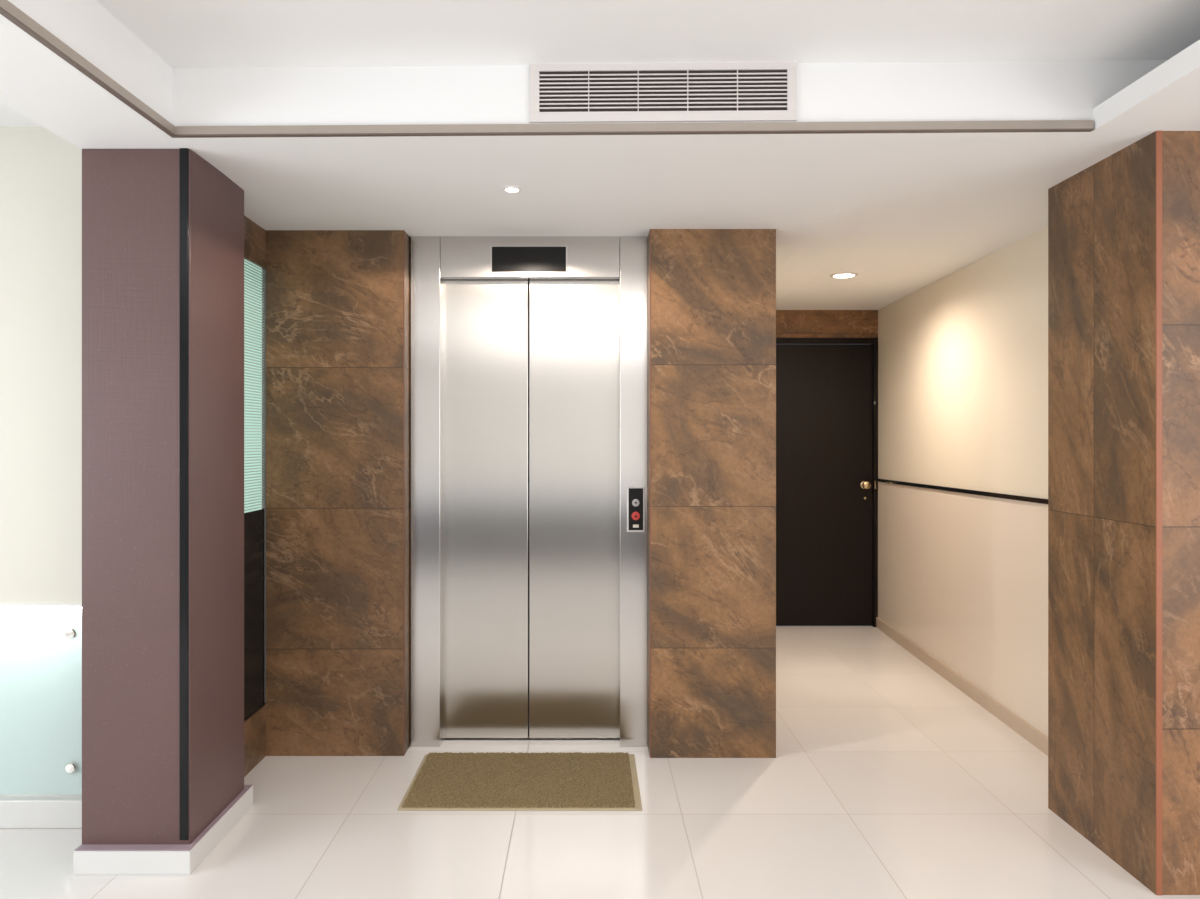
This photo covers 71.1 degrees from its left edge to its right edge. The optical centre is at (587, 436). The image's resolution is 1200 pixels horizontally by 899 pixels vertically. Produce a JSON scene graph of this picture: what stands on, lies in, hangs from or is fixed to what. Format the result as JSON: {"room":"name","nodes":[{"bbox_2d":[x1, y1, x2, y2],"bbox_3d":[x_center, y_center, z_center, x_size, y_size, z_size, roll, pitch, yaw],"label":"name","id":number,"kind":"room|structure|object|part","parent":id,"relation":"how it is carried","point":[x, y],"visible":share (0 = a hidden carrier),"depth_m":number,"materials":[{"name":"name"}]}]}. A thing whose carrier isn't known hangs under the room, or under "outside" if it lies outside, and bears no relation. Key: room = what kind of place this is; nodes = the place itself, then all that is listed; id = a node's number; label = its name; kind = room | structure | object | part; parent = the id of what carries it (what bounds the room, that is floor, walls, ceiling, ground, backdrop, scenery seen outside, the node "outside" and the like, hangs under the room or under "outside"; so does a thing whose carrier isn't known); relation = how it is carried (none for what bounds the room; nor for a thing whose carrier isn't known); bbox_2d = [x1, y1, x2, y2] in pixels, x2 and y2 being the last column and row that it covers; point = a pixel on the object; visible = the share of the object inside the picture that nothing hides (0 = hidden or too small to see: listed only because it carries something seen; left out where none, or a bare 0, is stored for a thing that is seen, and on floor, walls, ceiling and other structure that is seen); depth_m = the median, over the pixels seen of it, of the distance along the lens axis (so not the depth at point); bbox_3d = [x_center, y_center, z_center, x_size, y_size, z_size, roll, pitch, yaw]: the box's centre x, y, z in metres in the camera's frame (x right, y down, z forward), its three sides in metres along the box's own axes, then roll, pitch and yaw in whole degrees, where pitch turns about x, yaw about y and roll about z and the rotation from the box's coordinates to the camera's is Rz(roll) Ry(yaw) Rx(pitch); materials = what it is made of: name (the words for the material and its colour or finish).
{"room":"elevator lobby","nodes":[
{"label":"elevator lobby","id":0,"kind":"room"},
{"bbox_2d":[0,127,81,603],"bbox_3d":[-2.660,-0.253,3.050,2.080,1.675,0.200,0,0,0],"label":"wall","id":1,"kind":"structure","parent":0,"point":[41,171],"depth_m":2.95,"materials":[{"name":"beige paint"}]},
{"bbox_2d":[0,604,81,607],"bbox_3d":[-2.330,0.595,2.980,1.340,0.019,0.044,0,0,0],"label":"strip light","id":2,"kind":"object","parent":1,"relation":"attached to","point":[1,605],"visible":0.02,"depth_m":2.96,"materials":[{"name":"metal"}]},
{"bbox_2d":[0,607,81,607],"bbox_3d":[-2.330,0.601,2.980,1.320,0.006,0.036,0,0,0],"label":"glass railing edge","id":3,"kind":"object","parent":2,"relation":"attached to","point":[0,607],"depth_m":2.96,"materials":[{"name":"white glass"}]},
{"bbox_2d":[0,608,81,614],"bbox_3d":[-2.550,0.121,3.113,2.300,2.478,0.194,0,0,0],"label":"wall","id":4,"kind":"structure","parent":0,"point":[3,611],"depth_m":3.02,"materials":[{"name":"white paint"}]},
{"bbox_2d":[0,615,81,794],"bbox_3d":[-2.350,0.939,2.967,1.300,0.628,0.089,0,0,0],"label":"glass panel","id":5,"kind":"object","parent":4,"relation":"attached to","point":[41,655],"visible":0.82,"depth_m":2.94,"materials":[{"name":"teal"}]},
{"bbox_2d":[0,795,81,827],"bbox_3d":[-2.660,1.311,2.962,2.080,0.098,0.095,0,0,0],"label":"baseboard","id":6,"kind":"structure","parent":4,"relation":"attached to","point":[16,811],"depth_m":2.92,"materials":[{"name":"white tile"}]},
{"bbox_2d":[73,148,252,874],"bbox_3d":[-1.417,0.226,2.856,0.363,2.269,0.496,0,0,0],"label":"column","id":7,"kind":"structure","parent":0,"point":[163,785],"depth_m":2.65,"materials":[{"name":"paint"}]},
{"bbox_3d":[-1.417,1.324,2.856,0.363,0.072,0.496,0,0,0],"label":"skirting","id":8,"kind":"part","parent":7,"relation":"part of","materials":[{"name":"white tile"}]},
{"bbox_3d":[-1.418,1.286,2.856,0.358,0.004,0.490,0,0,0],"label":"skirting","id":9,"kind":"part","parent":7,"relation":"part of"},
{"bbox_2d":[244,215,265,776],"bbox_3d":[-1.423,0.210,3.250,0.100,2.300,0.700,0,0,0],"label":"wall","id":10,"kind":"structure","parent":0,"point":[254,235],"depth_m":3.46,"materials":[{"name":"brown stone"}]},
{"bbox_2d":[244,259,263,512],"bbox_3d":[-1.405,-0.206,3.320,0.055,1.024,0.520,0,0,0],"label":"window","id":11,"kind":"structure","parent":10,"relation":"in","point":[253,282],"depth_m":3.47,"materials":[{"name":"teal glass"}]},
{"bbox_2d":[244,509,263,719],"bbox_3d":[-1.406,0.723,3.320,0.054,0.833,0.520,0,0,0],"label":"wall panel","id":12,"kind":"object","parent":10,"relation":"attached to","point":[253,520],"visible":0.34,"depth_m":3.45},
{"bbox_2d":[262,269,265,702],"bbox_3d":[-0.407,0.210,3.842,2.385,2.300,0.195,0,0,0],"label":"wall","id":13,"kind":"structure","parent":0,"point":[264,271],"depth_m":3.75,"materials":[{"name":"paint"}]},
{"bbox_2d":[411,236,647,746],"bbox_3d":[-0.258,0.230,3.739,1.040,2.260,0.138,0,0,0],"label":"elevator","id":14,"kind":"object","parent":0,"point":[529,354],"visible":0.92,"depth_m":3.76,"materials":[{"name":"metal"}]},
{"bbox_3d":[-0.468,0.309,3.773,0.397,2.078,0.030,0,0,0],"label":"door panel","id":15,"kind":"part","parent":14,"relation":"part of","materials":[{"name":"metal"}]},
{"bbox_3d":[-0.255,-0.801,3.714,0.788,0.198,0.056,0,0,0],"label":"header panel","id":16,"kind":"part","parent":14,"relation":"part of","materials":[{"name":"metal"}]},
{"bbox_3d":[-0.255,1.357,3.771,0.789,0.005,0.034,0,0,0],"label":"door sill","id":17,"kind":"part","parent":14,"relation":"part of","materials":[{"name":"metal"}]},
{"bbox_3d":[-0.059,0.309,3.773,0.409,2.078,0.030,0,0,0],"label":"door panel","id":18,"kind":"part","parent":14,"relation":"part of","materials":[{"name":"metal"}]},
{"bbox_3d":[0.210,0.318,3.683,0.079,0.197,0.007,0,0,0],"label":"call panel","id":19,"kind":"part","parent":14,"relation":"part of","materials":[{"name":"plastic"}]},
{"bbox_3d":[0.210,0.316,3.679,0.064,0.183,0.002,0,0,0],"label":"panel","id":20,"kind":"part","parent":14,"relation":"part of","materials":[{"name":"black plastic"}]},
{"bbox_2d":[0,0,1199,309],"bbox_3d":[-0.200,-1.060,1.350,7.200,0.357,10.100,0,0,0],"label":"ceiling","id":21,"kind":"structure","parent":0,"point":[904,213],"depth_m":2.53,"materials":[{"name":"white paint"}]},
{"bbox_2d":[0,0,174,135],"bbox_3d":[-1.252,-0.923,0.317,0.016,0.032,4.433,0,0,0],"label":"trim","id":22,"kind":"structure","parent":21,"relation":"attached to","point":[8,10],"depth_m":2.07,"materials":[{"name":"beige metal"}]},
{"bbox_2d":[503,185,520,191],"bbox_3d":[-0.275,-0.897,3.040,0.065,0.014,0.065,0,0,0],"label":"recessed light","id":23,"kind":"object","parent":21,"relation":"in","point":[510,188],"visible":1,"depth_m":3.02,"materials":[{"name":"paint"}]},
{"bbox_2d":[170,120,1093,137],"bbox_3d":[0.117,-0.922,2.514,2.754,0.030,0.017,0,0,1],"label":"trim","id":24,"kind":"structure","parent":21,"relation":"attached to","point":[1024,125],"depth_m":2.51,"materials":[{"name":"beige metal"}]},
{"bbox_2d":[529,62,796,122],"bbox_3d":[0.224,-1.038,2.514,0.799,0.187,0.008,0,0,1],"label":"ceiling vent","id":25,"kind":"object","parent":21,"relation":"in","point":[710,91],"visible":0.95,"depth_m":2.51,"materials":[{"name":"metal"}]},
{"bbox_2d":[830,272,857,277],"bbox_3d":[1.436,-0.906,4.713,0.156,0.014,0.156,0,0,0],"label":"recessed light","id":26,"kind":"object","parent":21,"relation":"in","point":[843,274],"visible":1,"depth_m":4.68,"materials":[{"name":"paint"}]},
{"bbox_2d":[0,626,1199,898],"bbox_3d":[-0.200,1.410,1.350,7.000,0.100,9.900,0,0,0],"label":"floor","id":27,"kind":"structure","parent":0,"point":[885,779],"depth_m":2.91,"materials":[{"name":"beige tile"}]},
{"bbox_2d":[266,230,410,755],"bbox_3d":[-1.079,0.231,3.660,0.589,2.259,0.160,0,0,0],"label":"stone pier","id":28,"kind":"object","parent":27,"relation":"on","point":[338,302],"visible":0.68,"depth_m":3.58,"materials":[{"name":"brown stone"}]},
{"bbox_3d":[-0.786,0.231,3.583,0.004,2.259,0.008,0,0,0],"label":"edge trim","id":29,"kind":"part","parent":28,"relation":"part of","materials":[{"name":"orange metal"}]},
{"bbox_2d":[397,752,641,810],"bbox_3d":[-0.248,1.352,3.322,0.892,0.015,0.535,0,0,0],"label":"floor mat","id":30,"kind":"object","parent":27,"relation":"on","point":[575,781],"visible":1,"depth_m":3.27,"materials":[{"name":"tan carpet fibre"},{"name":"beige edging"}]},
{"bbox_2d":[648,229,775,757],"bbox_3d":[0.529,0.231,3.729,0.534,2.259,0.342,0,0,0],"label":"stone pier","id":31,"kind":"object","parent":27,"relation":"on","point":[712,292],"visible":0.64,"depth_m":3.56,"materials":[{"name":"brown stone"}]},
{"bbox_3d":[0.265,0.231,3.561,0.004,2.259,0.008,0,0,0],"label":"edge trim","id":32,"kind":"part","parent":31,"relation":"part of","materials":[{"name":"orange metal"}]},
{"bbox_2d":[776,310,877,337],"bbox_3d":[1.500,0.210,6.073,1.600,2.300,0.120,0,0,0],"label":"wall","id":33,"kind":"structure","parent":0,"point":[789,323],"depth_m":6.01,"materials":[{"name":"brown stone"}]},
{"bbox_2d":[776,338,877,626],"bbox_3d":[1.687,0.326,6.024,0.774,2.069,0.159,0,0,0],"label":"door","id":34,"kind":"structure","parent":33,"relation":"in","point":[827,388],"depth_m":6.03,"materials":[{"name":"brown wood"}]},
{"bbox_3d":[1.980,0.343,5.984,0.058,0.058,0.081,0,0,0],"label":"knob","id":35,"kind":"part","parent":34,"relation":"part of","materials":[{"name":"gold metal"}]},
{"bbox_2d":[878,226,1047,736],"bbox_3d":[2.071,0.210,4.466,0.123,2.300,3.141,0,0,2],"label":"wall","id":36,"kind":"structure","parent":0,"point":[963,356],"depth_m":4.38,"materials":[{"name":"beige paint"}]},
{"bbox_2d":[876,617,1047,755],"bbox_3d":[2.003,1.325,4.457,0.013,0.071,3.116,0,0,2],"label":"baseboard","id":37,"kind":"structure","parent":36,"relation":"attached to","point":[1028,732],"depth_m":4.35,"materials":[{"name":"beige tile"}]},
{"bbox_2d":[877,479,1047,503],"bbox_3d":[2.005,0.288,4.457,0.009,0.060,3.116,0,0,2],"label":"trim","id":38,"kind":"structure","parent":36,"relation":"attached to","point":[975,492],"depth_m":4.35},
{"bbox_2d":[1048,131,1199,894],"bbox_3d":[2.443,0.226,2.785,1.514,2.269,0.588,0,0,0],"label":"column","id":39,"kind":"structure","parent":0,"point":[1124,229],"depth_m":2.63,"materials":[{"name":"brown stone"}]},
{"bbox_3d":[1.695,0.226,2.494,0.018,2.269,0.004,0,0,0],"label":"edge trim","id":40,"kind":"part","parent":39,"relation":"part of","materials":[{"name":"orange metal"}]}
]}

